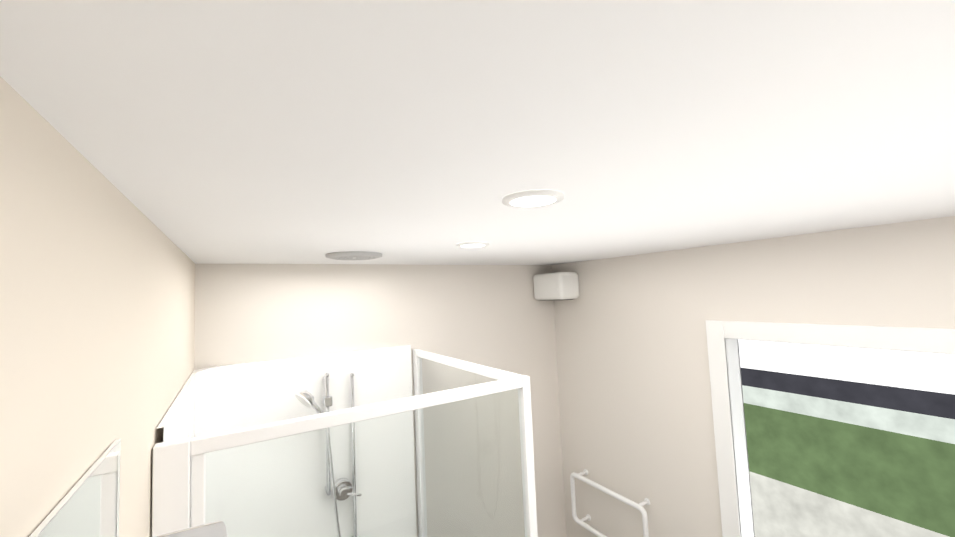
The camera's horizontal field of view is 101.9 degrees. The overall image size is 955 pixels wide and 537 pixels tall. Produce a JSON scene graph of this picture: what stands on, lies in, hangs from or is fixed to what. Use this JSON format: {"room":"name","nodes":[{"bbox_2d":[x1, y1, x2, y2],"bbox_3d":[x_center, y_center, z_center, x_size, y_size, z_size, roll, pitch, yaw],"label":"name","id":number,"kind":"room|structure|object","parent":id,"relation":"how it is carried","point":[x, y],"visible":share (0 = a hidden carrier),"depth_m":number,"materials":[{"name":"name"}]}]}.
{"room":"bathroom","nodes":[
{"label":"bathroom","id":0,"kind":"room"},
{"bbox_2d":[0,76,194,536],"bbox_3d":[-0.608,1.090,0.601,0.100,2.400,2.214,0,-4,-32],"label":"wall","id":1,"kind":"structure","parent":0,"point":[97,313],"depth_m":0.42,"materials":[{"name":"beige paint"}]},
{"bbox_2d":[29,439,120,536],"bbox_3d":[-0.247,0.697,0.124,0.006,0.978,0.954,0,-4,-32],"label":"mirror","id":2,"kind":"object","parent":1,"relation":"attached to","point":[88,505],"visible":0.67,"depth_m":0.45,"materials":[{"name":"white mirror"}]},
{"bbox_2d":[155,520,226,536],"bbox_3d":[-0.165,0.273,0.118,0.142,0.212,0.468,0,-4,-32],"label":"track","id":3,"kind":"object","parent":1,"relation":"attached to","point":[217,528],"visible":1,"depth_m":0.32,"materials":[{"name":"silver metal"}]},
{"bbox_2d":[194,264,566,536],"bbox_3d":[-0.315,1.178,2.140,2.220,2.400,0.100,0,-4,-32],"label":"wall","id":4,"kind":"structure","parent":0,"point":[500,317],"depth_m":2.20,"materials":[{"name":"beige paint"}]},
{"bbox_2d":[0,0,954,264],"bbox_3d":[0.656,-0.218,0.573,2.220,0.100,3.992,0,-4,-32],"label":"ceiling","id":5,"kind":"structure","parent":0,"point":[420,132],"depth_m":0.39,"materials":[{"name":"white paint"}]},
{"bbox_2d":[325,251,381,259],"bbox_3d":[-0.492,-0.048,1.550,0.216,0.016,0.216,0,-4,-32],"label":"ceiling vent","id":6,"kind":"object","parent":5,"relation":"in","point":[355,255],"visible":1,"depth_m":1.49,"materials":[{"name":"grey"}]},
{"bbox_2d":[456,242,488,246],"bbox_3d":[-0.017,-0.084,1.372,0.116,0.008,0.116,0,-4,-32],"label":"recessed light","id":7,"kind":"object","parent":5,"relation":"in","point":[472,244],"visible":1,"depth_m":1.34,"materials":[{"name":"white plastic"}]},
{"bbox_2d":[502,190,563,207],"bbox_3d":[0.105,-0.130,0.735,0.116,0.008,0.116,0,-4,-32],"label":"recessed light","id":8,"kind":"object","parent":5,"relation":"in","point":[530,198],"visible":1,"depth_m":0.71,"materials":[{"name":"white plastic"}]},
{"bbox_2d":[552,216,954,536],"bbox_3d":[1.608,1.027,1.051,0.100,2.400,3.792,0,-4,-32],"label":"wall","id":9,"kind":"structure","parent":0,"point":[636,411],"depth_m":1.92,"materials":[{"name":"beige paint"}]},
{"bbox_2d":[533,272,579,299],"bbox_3d":[0.518,0.118,2.529,0.191,0.174,0.269,0,-4,-32],"label":"heater","id":10,"kind":"object","parent":9,"relation":"attached to","point":[558,286],"visible":1,"depth_m":2.43,"materials":[{"name":"white plastic"}]},
{"bbox_2d":[570,469,649,536],"bbox_3d":[0.772,1.646,2.210,0.098,0.799,0.536,0,-4,-32],"label":"towel rail","id":11,"kind":"object","parent":9,"relation":"attached to","point":[639,507],"visible":1,"depth_m":2.26,"materials":[{"name":"white metal"}]},
{"bbox_2d":[705,320,954,536],"bbox_3d":[1.393,1.232,1.399,0.128,2.055,0.890,0,-4,-32],"label":"window frame","id":12,"kind":"structure","parent":9,"relation":"attached to","point":[734,485],"depth_m":1.72,"materials":[{"name":"white"}]},
{"bbox_3d":[0.760,2.275,0.411,2.220,0.100,3.992,0,-4,-32],"label":"floor","id":13,"kind":"structure","parent":0,"visible":0},
{"bbox_2d":[152,345,537,536],"bbox_3d":[-0.451,1.355,1.402,1.005,1.962,0.975,0,-4,-32],"label":"shower","id":14,"kind":"object","parent":13,"relation":"on","point":[321,445],"visible":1,"depth_m":1.72,"materials":[{"name":"white plastic"}]},
{"label":"outside","id":15,"kind":"structure","parent":0,"visible":0},
{"bbox_2d":[738,339,954,536],"bbox_3d":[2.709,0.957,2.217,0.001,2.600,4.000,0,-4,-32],"label":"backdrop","id":16,"kind":"structure","parent":15,"point":[842,441],"depth_m":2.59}
]}

